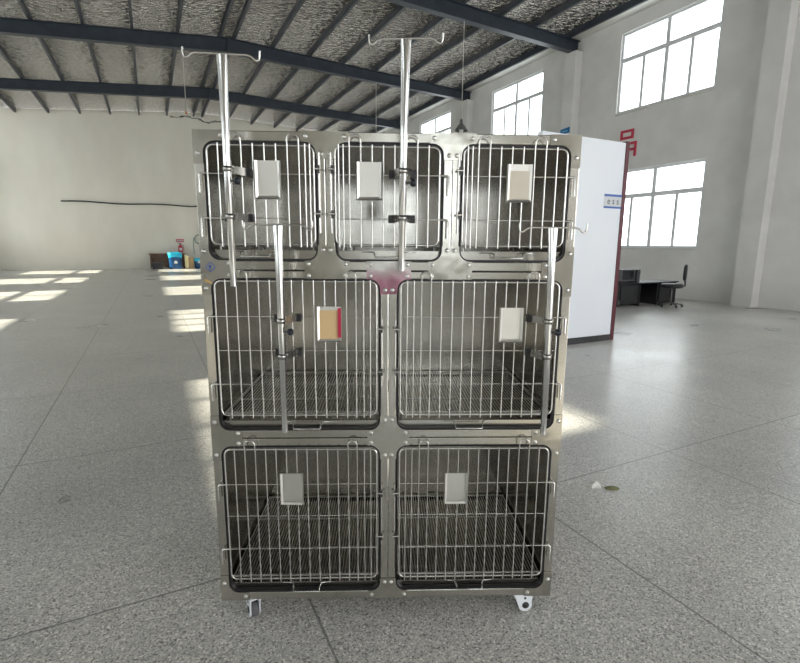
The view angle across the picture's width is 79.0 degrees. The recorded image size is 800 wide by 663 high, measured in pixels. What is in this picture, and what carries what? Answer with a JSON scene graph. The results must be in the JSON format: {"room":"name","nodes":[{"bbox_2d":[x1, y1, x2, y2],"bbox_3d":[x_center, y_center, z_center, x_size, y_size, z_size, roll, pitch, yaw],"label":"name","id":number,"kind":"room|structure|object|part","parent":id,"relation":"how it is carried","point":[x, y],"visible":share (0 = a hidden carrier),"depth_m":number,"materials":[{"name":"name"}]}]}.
{"room":"empty warehouse","nodes":[
{"label":"empty warehouse","id":0,"kind":"room"},
{"bbox_2d":[0,108,311,270],"bbox_3d":[-11.072,-7.773,27.142,19.760,8.340,0.241,-5,11,-27],"label":"wall","id":1,"kind":"structure","parent":0,"point":[47,159],"depth_m":24.81,"materials":[{"name":"beige paint"}]},
{"bbox_2d":[61,200,196,206],"bbox_3d":[-13.114,-6.839,26.066,8.502,0.167,0.070,-5,11,-27],"label":"cable","id":2,"kind":"object","parent":1,"relation":"attached to","point":[61,200],"visible":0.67,"depth_m":25.41,"materials":[{"name":"black rubber"}]},
{"bbox_2d":[178,243,183,252],"bbox_3d":[-12.149,-4.616,26.855,0.236,0.530,0.232,4,11,21],"label":"fire extinguisher","id":3,"kind":"object","parent":1,"relation":"attached to","point":[180,248],"visible":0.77,"depth_m":26.79,"materials":[{"name":"red metal"}]},
{"bbox_2d":[170,115,220,123],"bbox_3d":[-10.941,-11.538,26.387,2.850,0.332,0.019,-5,11,-27],"label":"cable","id":4,"kind":"structure","parent":1,"relation":"attached to","point":[182,115],"depth_m":26.32,"materials":[{"name":"grey"}]},
{"bbox_2d":[0,0,628,131],"bbox_3d":[-2.439,-8.439,9.792,19.960,1.093,38.280,-5,11,-27],"label":"ceiling","id":5,"kind":"structure","parent":0,"point":[263,20],"depth_m":16.96,"materials":[{"name":"silver metal"}]},
{"bbox_2d":[0,268,799,662],"bbox_3d":[-2.499,-0.521,11.207,20.360,0.200,38.400,-5,11,-27],"label":"floor","id":6,"kind":"structure","parent":0,"point":[109,542],"depth_m":2.61,"materials":[{"name":"stone"}]},
{"bbox_2d":[152,263,162,268],"bbox_3d":[-12.883,-3.479,25.773,0.520,0.340,0.420,-5,11,-27],"label":"storage box","id":7,"kind":"object","parent":6,"relation":"on","point":[154,265],"visible":0.94,"depth_m":25.59,"materials":[{"name":"black plastic"}]},
{"bbox_2d":[149,253,184,268],"bbox_3d":[-12.775,-3.880,26.656,1.800,0.820,0.240,-5,11,-27],"label":"wooden box","id":8,"kind":"object","parent":6,"relation":"on","point":[154,257],"visible":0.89,"depth_m":26.54,"materials":[{"name":"brown wood"}]},
{"bbox_2d":[167,252,181,268],"bbox_3d":[-12.141,-3.837,26.204,0.719,0.906,0.454,-5,11,-27],"label":"bucket","id":9,"kind":"object","parent":6,"relation":"on","point":[175,262],"visible":0.99,"depth_m":26.02,"materials":[{"name":"teal plastic"}]},
{"bbox_2d":[184,255,193,268],"bbox_3d":[-11.628,-3.844,26.736,0.448,0.740,0.608,-5,11,-27],"label":"carton","id":10,"kind":"object","parent":6,"relation":"on","point":[189,261],"visible":1,"depth_m":26.56,"materials":[{"name":"beige cardboard"}]},
{"bbox_2d":[194,258,199,268],"bbox_3d":[-11.176,-3.800,26.970,0.534,0.576,0.337,-5,11,-27],"label":"plastic bag","id":11,"kind":"object","parent":6,"relation":"on","point":[196,260],"visible":0.53,"depth_m":26.80,"materials":[{"name":"teal plastic"}]},
{"bbox_2d":[191,129,581,616],"bbox_3d":[-0.049,0.171,1.972,1.220,1.724,0.679,0,10,-2],"label":"cage","id":12,"kind":"object","parent":6,"relation":"on","point":[453,491],"visible":0.97,"depth_m":1.81,"materials":[{"name":"metal"}]},
{"bbox_3d":[-0.594,-0.575,1.507,0.100,0.100,0.003,0,10,-2],"label":"corner plate","id":13,"kind":"part","parent":12,"relation":"part of","materials":[{"name":"metal"}]},
{"bbox_3d":[-0.594,-0.200,1.574,0.105,0.164,0.003,0,10,-2],"label":"corner plate","id":14,"kind":"part","parent":12,"relation":"part of","materials":[{"name":"metal"}]},
{"bbox_2d":[181,46,260,285],"bbox_3d":[-0.508,-0.474,1.458,0.216,0.669,0.100,0,10,-2],"label":"pole","id":15,"kind":"object","parent":12,"relation":"attached to","point":[228,169],"visible":1,"depth_m":1.42,"materials":[{"name":"white metal"}]},
{"bbox_3d":[-0.507,-0.462,1.430,0.023,0.655,0.023,10,14,42],"label":"rod","id":16,"kind":"part","parent":15,"relation":"part of","materials":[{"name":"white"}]},
{"bbox_3d":[-0.478,-0.443,1.425,0.017,0.022,0.023,0,10,-2],"label":"knob","id":17,"kind":"part","parent":15,"relation":"part of","materials":[{"name":"black plastic"}]},
{"bbox_3d":[-0.598,0.370,1.676,0.105,0.164,0.003,0,10,-2],"label":"corner plate","id":18,"kind":"part","parent":12,"relation":"part of","materials":[{"name":"metal"}]},
{"bbox_3d":[-0.605,0.941,1.778,0.100,0.100,0.003,0,10,-2],"label":"corner plate","id":19,"kind":"part","parent":12,"relation":"part of","materials":[{"name":"metal"}]},
{"bbox_3d":[-0.435,-0.426,1.526,0.335,0.315,0.011,0,10,-2],"label":"wire door","id":20,"kind":"part","parent":12,"relation":"part of","materials":[{"name":"white metal"}]},
{"bbox_2d":[215,249,316,258],"bbox_3d":[-0.449,-0.298,1.854,0.332,0.032,0.606,0,10,-2],"label":"tray","id":21,"kind":"object","parent":12,"relation":"on","point":[219,253],"depth_m":1.59,"materials":[{"name":"silver metal"}]},
{"bbox_2d":[241,220,313,432],"bbox_3d":[-0.372,-0.009,1.545,0.216,0.669,0.100,0,10,-2],"label":"pole","id":22,"kind":"object","parent":12,"relation":"attached to","point":[280,318],"visible":1,"depth_m":1.50,"materials":[{"name":"white metal"}]},
{"bbox_3d":[-0.371,0.003,1.518,0.023,0.655,0.023,10,14,42],"label":"rod","id":23,"kind":"part","parent":22,"relation":"part of","materials":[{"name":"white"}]},
{"bbox_3d":[-0.341,0.002,1.509,0.017,0.022,0.023,0,10,-2],"label":"knob","id":24,"kind":"part","parent":22,"relation":"part of","materials":[{"name":"black plastic"}]},
{"bbox_3d":[-0.341,0.063,1.616,0.531,0.469,0.011,0,10,-2],"label":"wire door","id":25,"kind":"part","parent":12,"relation":"part of","materials":[{"name":"white metal"}]},
{"bbox_3d":[-0.345,0.655,1.722,0.531,0.511,0.011,0,10,-2],"label":"wire door","id":26,"kind":"part","parent":12,"relation":"part of","materials":[{"name":"white metal"}]},
{"bbox_2d":[224,377,378,429],"bbox_3d":[-0.352,0.276,1.960,0.534,0.028,0.606,0,10,-2],"label":"tray","id":27,"kind":"object","parent":12,"relation":"on","point":[237,422],"depth_m":1.88,"materials":[{"name":"silver metal"}]},
{"bbox_2d":[233,501,378,591],"bbox_3d":[-0.357,0.893,2.071,0.534,0.028,0.606,0,10,-2],"label":"tray","id":28,"kind":"object","parent":12,"relation":"on","point":[305,585],"depth_m":2.00,"materials":[{"name":"silver metal"}]},
{"bbox_3d":[-0.256,-0.438,1.539,0.007,0.247,0.007,-4,11,-24],"label":"hinge rod","id":29,"kind":"part","parent":12,"relation":"part of","materials":[{"name":"silver metal"}]},
{"bbox_3d":[-0.235,-0.583,1.517,0.146,0.082,0.003,0,10,-2],"label":"corner plate","id":30,"kind":"part","parent":12,"relation":"part of","materials":[{"name":"metal"}]},
{"bbox_3d":[-0.238,-0.226,1.581,0.146,0.108,0.003,0,10,-2],"label":"corner plate","id":31,"kind":"part","parent":12,"relation":"part of","materials":[{"name":"metal"}]},
{"bbox_3d":[-0.219,-0.438,1.540,0.007,0.247,0.007,4,11,20],"label":"hinge rod","id":32,"kind":"part","parent":12,"relation":"part of","materials":[{"name":"silver metal"}]},
{"bbox_3d":[-0.066,0.655,1.740,0.007,0.231,0.007,-4,11,-24],"label":"hinge rod","id":33,"kind":"part","parent":12,"relation":"part of","materials":[{"name":"silver metal"}]},
{"bbox_3d":[-0.061,0.074,1.636,0.007,0.231,0.007,-4,11,-24],"label":"hinge rod","id":34,"kind":"part","parent":12,"relation":"part of","materials":[{"name":"silver metal"}]},
{"bbox_3d":[-0.053,0.624,2.069,1.220,0.628,0.648,0,10,-2],"label":"module frame","id":35,"kind":"part","parent":12,"relation":"part of","materials":[{"name":"metal"}]},
{"bbox_3d":[-0.045,-0.468,1.874,1.220,0.430,0.648,0,10,-2],"label":"module frame","id":36,"kind":"part","parent":12,"relation":"part of","materials":[{"name":"metal"}]},
{"bbox_3d":[-0.049,0.029,1.963,1.220,0.577,0.648,0,10,-2],"label":"module frame","id":37,"kind":"part","parent":12,"relation":"part of","materials":[{"name":"metal"}]},
{"bbox_3d":[-0.040,-0.425,1.538,0.335,0.315,0.011,0,10,-2],"label":"wire door","id":38,"kind":"part","parent":12,"relation":"part of","materials":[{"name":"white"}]},
{"bbox_3d":[-0.045,0.951,1.797,0.146,0.082,0.003,0,10,-2],"label":"corner plate","id":39,"kind":"part","parent":12,"relation":"part of","materials":[{"name":"metal"}]},
{"bbox_3d":[-0.041,0.371,1.694,0.146,0.157,0.003,0,10,-2],"label":"corner plate","id":40,"kind":"part","parent":12,"relation":"part of","materials":[{"name":"metal"}]},
{"bbox_2d":[339,249,438,259],"bbox_3d":[-0.045,-0.298,1.867,0.329,0.032,0.606,0,10,-2],"label":"tray","id":41,"kind":"object","parent":12,"relation":"on","point":[344,254],"depth_m":1.61,"materials":[{"name":"silver metal"}]},
{"bbox_3d":[-0.037,-0.176,1.596,0.146,0.108,0.003,0,10,-2],"label":"corner plate","id":42,"kind":"part","parent":12,"relation":"part of","materials":[{"name":"metal"}]},
{"bbox_3d":[-0.020,0.655,1.742,0.007,0.231,0.007,4,11,20],"label":"hinge rod","id":43,"kind":"part","parent":12,"relation":"part of","materials":[{"name":"silver metal"}]},
{"bbox_3d":[-0.016,0.074,1.638,0.007,0.231,0.007,4,11,20],"label":"hinge rod","id":44,"kind":"part","parent":12,"relation":"part of","materials":[{"name":"silver metal"}]},
{"bbox_2d":[368,33,443,270],"bbox_3d":[0.013,-0.521,1.465,0.216,0.668,0.100,0,10,-2],"label":"pole","id":45,"kind":"object","parent":12,"relation":"attached to","point":[403,171],"visible":1,"depth_m":1.43,"materials":[{"name":"silver metal"}]},
{"bbox_3d":[0.011,-0.509,1.438,0.028,0.654,0.025,-8,13,-39],"label":"rod","id":46,"kind":"part","parent":45,"relation":"part of","materials":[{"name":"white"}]},
{"bbox_3d":[0.039,-0.442,1.441,0.017,0.022,0.023,0,10,-2],"label":"knob","id":47,"kind":"part","parent":45,"relation":"part of","materials":[{"name":"black plastic"}]},
{"bbox_3d":[0.165,-0.225,1.593,0.146,0.108,0.003,0,10,-2],"label":"corner plate","id":48,"kind":"part","parent":12,"relation":"part of","materials":[{"name":"metal"}]},
{"bbox_3d":[0.168,-0.582,1.529,0.146,0.082,0.003,0,10,-2],"label":"corner plate","id":49,"kind":"part","parent":12,"relation":"part of","materials":[{"name":"metal"}]},
{"bbox_3d":[0.187,-0.438,1.552,0.007,0.247,0.007,-4,11,-24],"label":"hinge rod","id":50,"kind":"part","parent":12,"relation":"part of","materials":[{"name":"silver metal"}]},
{"bbox_2d":[397,500,538,589],"bbox_3d":[0.249,0.894,2.089,0.534,0.028,0.606,0,10,-2],"label":"tray","id":51,"kind":"object","parent":12,"relation":"on","point":[507,582],"depth_m":2.02,"materials":[{"name":"silver metal"}]},
{"bbox_3d":[0.260,0.656,1.741,0.531,0.511,0.011,0,10,-2],"label":"wire door","id":52,"kind":"part","parent":12,"relation":"part of","materials":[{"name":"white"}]},
{"bbox_2d":[398,377,548,428],"bbox_3d":[0.254,0.277,1.979,0.534,0.028,0.606,0,10,-2],"label":"tray","id":53,"kind":"object","parent":12,"relation":"on","point":[464,421],"depth_m":1.92,"materials":[{"name":"silver metal"}]},
{"bbox_3d":[0.264,0.064,1.635,0.531,0.469,0.011,0,10,-2],"label":"wire door","id":54,"kind":"part","parent":12,"relation":"part of","materials":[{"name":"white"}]},
{"bbox_2d":[461,250,559,261],"bbox_3d":[0.359,-0.297,1.880,0.332,0.032,0.606,0,10,-2],"label":"tray","id":55,"kind":"object","parent":12,"relation":"on","point":[466,255],"depth_m":1.62,"materials":[{"name":"silver metal"}]},
{"bbox_3d":[0.366,-0.425,1.551,0.335,0.315,0.011,0,10,-2],"label":"wire door","id":56,"kind":"part","parent":12,"relation":"part of","materials":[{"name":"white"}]},
{"bbox_3d":[0.514,0.943,1.813,0.100,0.100,0.003,0,10,-2],"label":"corner plate","id":57,"kind":"part","parent":12,"relation":"part of","materials":[{"name":"metal"}]},
{"bbox_3d":[0.516,0.373,1.711,0.105,0.164,0.003,0,10,-2],"label":"corner plate","id":58,"kind":"part","parent":12,"relation":"part of","materials":[{"name":"metal"}]},
{"bbox_2d":[518,223,587,434],"bbox_3d":[0.466,-0.002,1.572,0.216,0.678,0.100,0,10,-2],"label":"pole","id":59,"kind":"object","parent":12,"relation":"attached to","point":[547,320],"visible":1,"depth_m":1.53,"materials":[{"name":"silver metal"}]},
{"bbox_3d":[0.468,0.010,1.545,0.034,0.664,0.023,0,10,-2],"label":"rod","id":60,"kind":"part","parent":59,"relation":"part of","materials":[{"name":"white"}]},
{"bbox_3d":[0.500,0.003,1.535,0.017,0.022,0.023,0,10,-2],"label":"knob","id":61,"kind":"part","parent":59,"relation":"part of","materials":[{"name":"black plastic"}]},
{"bbox_3d":[0.521,-0.197,1.609,0.105,0.164,0.003,0,10,-2],"label":"corner plate","id":62,"kind":"part","parent":12,"relation":"part of","materials":[{"name":"metal"}]},
{"bbox_3d":[0.526,-0.573,1.542,0.100,0.100,0.003,0,10,-2],"label":"corner plate","id":63,"kind":"part","parent":12,"relation":"part of","materials":[{"name":"metal"}]},
{"bbox_2d":[538,131,629,344],"bbox_3d":[2.472,-1.215,6.718,1.600,2.820,0.112,-5,11,-27],"label":"partition panel","id":64,"kind":"object","parent":6,"relation":"on","point":[603,170],"visible":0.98,"depth_m":6.82,"materials":[{"name":"white"}]},
{"bbox_3d":[2.432,0.131,6.941,1.530,0.090,0.105,-5,11,-27],"label":"skirting","id":65,"kind":"part","parent":64,"relation":"part of","materials":[{"name":"black stone"}]},
{"bbox_3d":[3.155,-1.271,7.060,0.070,2.820,0.112,-5,11,-27],"label":"trim","id":66,"kind":"part","parent":64,"relation":"part of","materials":[{"name":"red"}]},
{"bbox_2d":[586,481,601,488],"bbox_3d":[1.131,0.889,2.835,0.095,0.024,0.080,0,10,-2],"label":"paper scrap","id":67,"kind":"object","parent":6,"relation":"on","point":[594,484],"visible":1,"depth_m":2.82,"materials":[{"name":"white paper"}]},
{"bbox_2d":[604,486,618,489],"bbox_3d":[1.226,0.901,2.800,0.086,0.014,0.047,0,10,-2],"label":"dry leaf","id":68,"kind":"object","parent":6,"relation":"on","point":[607,487],"visible":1,"depth_m":2.79,"materials":[{"name":"yellow"}]},
{"bbox_2d":[616,280,678,306],"bbox_3d":[5.795,-0.940,11.772,2.100,0.550,0.580,-5,11,-27],"label":"desk","id":69,"kind":"object","parent":6,"relation":"on","point":[643,291],"visible":0.82,"depth_m":11.71,"materials":[{"name":"black wood"}]},
{"bbox_3d":[4.890,-0.853,11.332,0.040,0.520,0.520,-5,11,-27],"label":"panel","id":70,"kind":"part","parent":69,"relation":"part of","materials":[{"name":"black wood"}]},
{"bbox_2d":[618,269,635,282],"bbox_3d":[5.176,-1.312,11.381,0.480,0.310,0.425,-5,11,-27],"label":"monitor","id":71,"kind":"object","parent":69,"relation":"on","point":[625,275],"visible":0.73,"depth_m":11.17,"materials":[{"name":"grey plastic"}]},
{"bbox_3d":[5.314,-0.855,11.246,0.600,0.440,0.025,-5,11,-27],"label":"door","id":72,"kind":"part","parent":69,"relation":"part of","materials":[{"name":"black"}]},
{"bbox_3d":[5.523,-0.905,11.649,0.040,0.520,0.520,-5,11,-27],"label":"panel","id":73,"kind":"part","parent":69,"relation":"part of","materials":[{"name":"black wood"}]},
{"bbox_2d":[628,269,640,281],"bbox_3d":[5.506,-1.330,11.524,0.100,0.300,0.388,-5,11,-27],"label":"computer tower","id":74,"kind":"object","parent":69,"relation":"on","point":[638,271],"visible":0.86,"depth_m":11.36,"materials":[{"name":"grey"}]},
{"bbox_3d":[6.094,-0.952,11.935,0.040,0.520,0.520,-5,11,-27],"label":"panel","id":75,"kind":"part","parent":69,"relation":"part of","materials":[{"name":"black wood"}]},
{"bbox_3d":[6.518,-0.953,11.849,0.600,0.440,0.025,-5,11,-27],"label":"door","id":76,"kind":"part","parent":69,"relation":"part of","materials":[{"name":"black wood"}]},
{"bbox_2d":[658,264,687,307],"bbox_3d":[6.329,-1.076,11.271,0.542,0.999,0.502,7,12,34],"label":"office chair","id":77,"kind":"object","parent":6,"relation":"on","point":[671,286],"visible":1,"depth_m":11.12,"materials":[{"name":"black fabric"}]},
{"bbox_3d":[6.319,-1.064,11.267,0.480,0.100,0.480,7,12,34],"label":"seat","id":78,"kind":"part","parent":77,"relation":"part of","materials":[{"name":"black fabric"}]},
{"bbox_3d":[6.519,-1.344,11.079,0.060,0.400,0.400,7,12,34],"label":"backrest","id":79,"kind":"part","parent":77,"relation":"part of","materials":[{"name":"black fabric"}]},
{"bbox_3d":[-3.722,-0.654,-8.164,0.300,6.860,0.440,-5,11,-27],"label":"trim","id":80,"kind":"structure","parent":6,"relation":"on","visible":0},
{"bbox_3d":[4.986,-5.382,-4.537,19.720,1.298,0.280,-5,11,-27],"label":"rafter","id":81,"kind":"object","parent":80,"relation":"on","visible":0},
{"bbox_2d":[74,0,110,114],"bbox_3d":[-6.118,-8.052,7.965,0.100,0.190,37.800,-5,11,-27],"label":"beam","id":82,"kind":"structure","parent":81,"relation":"on","point":[76,2],"depth_m":16.65,"materials":[{"name":"black metal"}]},
{"bbox_3d":[-9.114,-2.565,2.293,0.300,6.860,0.440,-5,11,-27],"label":"trim","id":83,"kind":"structure","parent":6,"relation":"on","visible":0},
{"bbox_3d":[-0.407,-7.292,5.920,19.720,1.298,0.280,-5,11,-27],"label":"rafter","id":84,"kind":"object","parent":83,"relation":"on","visible":0},
{"bbox_2d":[229,0,304,118],"bbox_3d":[-1.077,-8.794,10.429,0.081,0.190,37.800,-5,11,-27],"label":"beam","id":85,"kind":"structure","parent":84,"relation":"on","point":[299,3],"depth_m":16.28,"materials":[{"name":"black metal"}]},
{"bbox_2d":[250,0,358,124],"bbox_3d":[0.082,-8.843,11.018,0.081,0.190,37.800,-5,11,-27],"label":"beam","id":86,"kind":"structure","parent":84,"relation":"on","point":[351,3],"depth_m":16.45,"materials":[{"name":"black metal"}]},
{"bbox_2d":[274,5,406,127],"bbox_3d":[1.241,-8.892,11.606,0.081,0.190,37.800,-5,11,-27],"label":"beam","id":87,"kind":"structure","parent":84,"relation":"on","point":[391,16],"depth_m":16.83,"materials":[{"name":"grey metal"}]},
{"bbox_2d":[344,0,584,131],"bbox_3d":[4.718,-9.039,13.373,0.081,0.190,37.800,-5,11,-27],"label":"purlin","id":88,"kind":"structure","parent":84,"relation":"on","point":[569,4],"depth_m":16.79,"materials":[{"name":"grey metal"}]},
{"bbox_2d":[384,0,799,310],"bbox_3d":[6.449,-5.278,14.953,0.244,7.980,37.800,-5,11,-27],"label":"wall","id":89,"kind":"structure","parent":0,"point":[716,125],"depth_m":12.29,"materials":[{"name":"paint"}]},
{"bbox_2d":[421,111,450,132],"bbox_3d":[1.693,-9.237,23.631,0.206,2.250,2.900,-5,11,-27],"label":"window","id":90,"kind":"structure","parent":89,"relation":"in","point":[449,112],"depth_m":23.44,"materials":[{"name":"white metal"}]},
{"bbox_2d":[461,99,472,132],"bbox_3d":[2.850,-6.187,21.388,0.300,7.451,0.440,-5,11,-27],"label":"pillar","id":91,"kind":"structure","parent":89,"relation":"attached to","point":[467,105],"depth_m":20.68,"materials":[{"name":"paint"}]},
{"bbox_2d":[492,70,543,134],"bbox_3d":[4.389,-8.282,18.402,0.206,2.250,2.900,-5,11,-27],"label":"window","id":92,"kind":"structure","parent":89,"relation":"in","point":[518,101],"depth_m":18.39,"materials":[{"name":"white metal"}]},
{"bbox_2d":[377,0,663,132],"bbox_3d":[6.180,-9.092,14.117,0.430,0.090,37.800,-5,11,-27],"label":"trim","id":93,"kind":"structure","parent":89,"relation":"attached to","point":[649,3],"depth_m":16.56,"materials":[{"name":"paint"}]},
{"bbox_2d":[560,127,569,133],"bbox_3d":[5.399,-6.559,15.881,0.018,0.200,0.390,-5,11,-27],"label":"sign","id":94,"kind":"object","parent":89,"relation":"attached to","point":[566,130],"visible":0.93,"depth_m":15.85,"materials":[{"name":"blue"}]},
{"bbox_2d":[561,50,582,134],"bbox_3d":[5.546,-5.231,16.159,0.300,7.451,0.440,-5,11,-27],"label":"pillar","id":95,"kind":"structure","parent":89,"relation":"attached to","point":[573,60],"depth_m":15.59,"materials":[{"name":"paint"}]},
{"bbox_2d":[620,128,633,140],"bbox_3d":[6.641,-5.759,14.188,0.030,0.260,0.440,-5,11,-27],"label":"sign","id":96,"kind":"object","parent":89,"relation":"attached to","point":[629,130],"depth_m":14.18,"materials":[{"name":"red plastic"}]},
{"bbox_2d":[630,141,636,155],"bbox_3d":[6.697,-5.310,14.151,0.030,0.410,0.440,-5,11,-27],"label":"sign","id":97,"kind":"object","parent":89,"relation":"attached to","point":[632,142],"depth_m":13.99,"materials":[{"name":"red plastic"}]},
{"bbox_2d":[621,158,706,249],"bbox_3d":[7.119,-3.485,13.733,0.206,2.310,2.900,-5,11,-27],"label":"window","id":98,"kind":"structure","parent":89,"relation":"in","point":[677,192],"depth_m":13.57,"materials":[{"name":"white metal"}]},
{"bbox_3d":[7.100,-2.372,13.927,0.180,0.050,2.900,-5,11,-27],"label":"sill","id":99,"kind":"part","parent":98,"relation":"part of","materials":[{"name":"paint"}]},
{"bbox_2d":[614,0,724,116],"bbox_3d":[7.149,-7.304,13.051,0.206,2.250,2.900,-5,11,-27],"label":"window","id":100,"kind":"structure","parent":89,"relation":"in","point":[669,43],"depth_m":13.04,"materials":[{"name":"white metal"}]},
{"bbox_3d":[7.129,-6.221,13.239,0.180,0.050,2.900,-5,11,-27],"label":"sill","id":101,"kind":"part","parent":100,"relation":"part of","materials":[{"name":"paint"}]},
{"bbox_2d":[731,0,799,306],"bbox_3d":[8.242,-4.276,10.931,0.300,7.451,0.440,-5,11,-27],"label":"pillar","id":102,"kind":"structure","parent":89,"relation":"attached to","point":[782,14],"depth_m":10.86,"materials":[{"name":"paint"}]},
{"bbox_3d":[-11.389,-3.556,6.069,0.240,7.450,37.800,-5,11,-27],"label":"wall","id":103,"kind":"structure","parent":0,"visible":0},
{"bbox_3d":[-14.507,-4.475,12.751,0.300,6.860,0.440,-5,11,-27],"label":"trim","id":104,"kind":"structure","parent":103,"relation":"attached to","visible":0},
{"bbox_2d":[0,17,471,100],"bbox_3d":[-5.799,-9.203,16.377,19.720,1.298,0.280,-5,11,-27],"label":"rafter","id":105,"kind":"object","parent":104,"relation":"on","point":[8,26],"visible":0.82,"depth_m":15.92,"materials":[{"name":"black metal"}]},
{"bbox_2d":[0,45,48,112],"bbox_3d":[-8.439,-7.619,6.848,0.100,0.190,37.800,-5,11,-27],"label":"purlin","id":106,"kind":"structure","parent":105,"relation":"on","point":[4,54],"depth_m":17.95,"materials":[{"name":"grey metal"}]},
{"bbox_2d":[182,55,187,113],"bbox_3d":[-7.072,-8.182,15.907,0.070,1.999,0.070,-5,11,-26],"label":"cable","id":107,"kind":"object","parent":105,"relation":"hanging from","point":[182,55],"visible":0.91,"depth_m":15.92,"materials":[{"name":"grey"}]},
{"bbox_3d":[-5.796,-9.586,16.309,0.040,0.520,0.280,-5,11,-27],"label":"joint plate","id":108,"kind":"part","parent":105,"relation":"part of","materials":[{"name":"black metal"}]},
{"bbox_2d":[296,0,469,130],"bbox_3d":[2.400,-8.941,12.195,0.091,0.190,37.800,-5,11,-27],"label":"beam","id":109,"kind":"structure","parent":105,"relation":"on","point":[438,19],"depth_m":17.79,"materials":[{"name":"black metal"}]},
{"bbox_2d":[318,0,526,130],"bbox_3d":[3.559,-8.990,12.784,0.081,0.190,37.800,-5,11,-27],"label":"purlin","id":110,"kind":"structure","parent":105,"relation":"on","point":[513,4],"depth_m":16.98,"materials":[{"name":"grey metal"}]},
{"bbox_3d":[-17.203,-5.430,17.980,0.300,6.860,0.440,-5,11,-27],"label":"trim","id":111,"kind":"structure","parent":103,"relation":"attached to","visible":0},
{"bbox_2d":[0,78,399,129],"bbox_3d":[-8.495,-10.158,21.606,19.720,1.298,0.280,-5,11,-27],"label":"rafter","id":112,"kind":"object","parent":111,"relation":"on","point":[16,84],"visible":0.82,"depth_m":20.99,"materials":[{"name":"black metal"}]},
{"bbox_2d":[0,93,15,111],"bbox_3d":[-9.599,-7.403,6.289,0.081,0.190,37.800,-5,11,-27],"label":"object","id":113,"kind":"structure","parent":112,"relation":"on","point":[2,97],"depth_m":21.58,"materials":[{"name":"grey metal"}]},
{"bbox_2d":[17,0,80,113],"bbox_3d":[-7.279,-7.836,7.406,0.081,0.190,37.800,-5,11,-27],"label":"beam","id":114,"kind":"structure","parent":112,"relation":"on","point":[22,4],"depth_m":16.47,"materials":[{"name":"black metal"}]},
{"bbox_2d":[128,0,139,114],"bbox_3d":[-4.958,-8.269,8.524,0.091,0.190,37.800,-5,11,-27],"label":"beam","id":115,"kind":"structure","parent":112,"relation":"on","point":[129,1],"depth_m":16.94,"materials":[{"name":"black metal"}]},
{"bbox_2d":[166,0,183,115],"bbox_3d":[-3.798,-8.485,9.083,0.100,0.190,37.800,-5,11,-27],"label":"beam","id":116,"kind":"structure","parent":112,"relation":"on","point":[180,6],"depth_m":17.34,"materials":[{"name":"black metal"}]},
{"bbox_2d":[192,0,233,115],"bbox_3d":[-2.638,-8.702,9.641,0.081,0.190,37.800,-5,11,-27],"label":"beam","id":117,"kind":"structure","parent":112,"relation":"on","point":[230,2],"depth_m":16.35,"materials":[{"name":"black metal"}]},
{"bbox_2d":[201,0,251,116],"bbox_3d":[-2.236,-8.746,9.840,0.081,0.190,37.800,-5,11,-27],"label":"beam","id":118,"kind":"structure","parent":112,"relation":"on","point":[246,6],"depth_m":15.61,"materials":[{"name":"black metal"}]},
{"bbox_3d":[-11.811,-3.520,7.522,0.300,6.860,0.440,-5,11,-27],"label":"trim","id":119,"kind":"structure","parent":103,"relation":"attached to","visible":0},
{"bbox_2d":[384,0,580,52],"bbox_3d":[-3.103,-8.247,11.149,19.720,1.298,0.280,-5,11,-27],"label":"rafter","id":120,"kind":"object","parent":119,"relation":"on","point":[454,10],"visible":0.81,"depth_m":13.97,"materials":[{"name":"black metal"}]},
{"bbox_2d":[455,21,467,132],"bbox_3d":[1.791,-7.239,13.857,0.400,2.957,0.400,-5,11,-27],"label":"pendant lamp","id":121,"kind":"object","parent":120,"relation":"hanging from","point":[461,127],"visible":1,"depth_m":13.97,"materials":[{"name":"grey metal"}]},
{"bbox_3d":[1.782,-5.995,14.079,0.400,0.330,0.400,-5,11,-27],"label":"lamp shade","id":122,"kind":"part","parent":121,"relation":"part of","materials":[{"name":"grey metal"}]},
{"bbox_3d":[1.793,-7.416,13.825,0.026,2.597,0.022,-5,11,-27],"label":"cord","id":123,"kind":"part","parent":121,"relation":"part of","materials":[{"name":"grey plastic"}]},
{"bbox_3d":[-6.418,-1.609,-2.935,0.300,6.860,0.440,-5,11,-27],"label":"trim","id":124,"kind":"structure","parent":0,"visible":0},
{"bbox_3d":[2.290,-6.337,0.691,19.720,1.298,0.280,-5,11,-27],"label":"rafter","id":125,"kind":"object","parent":124,"relation":"on","visible":0},
{"bbox_2d":[370,0,647,132],"bbox_3d":[5.957,-9.116,13.998,0.091,0.240,37.800,-5,11,-27],"label":"roof beam","id":126,"kind":"structure","parent":125,"relation":"attached to","point":[630,4],"depth_m":16.66,"materials":[{"name":"grey metal"}]}
]}

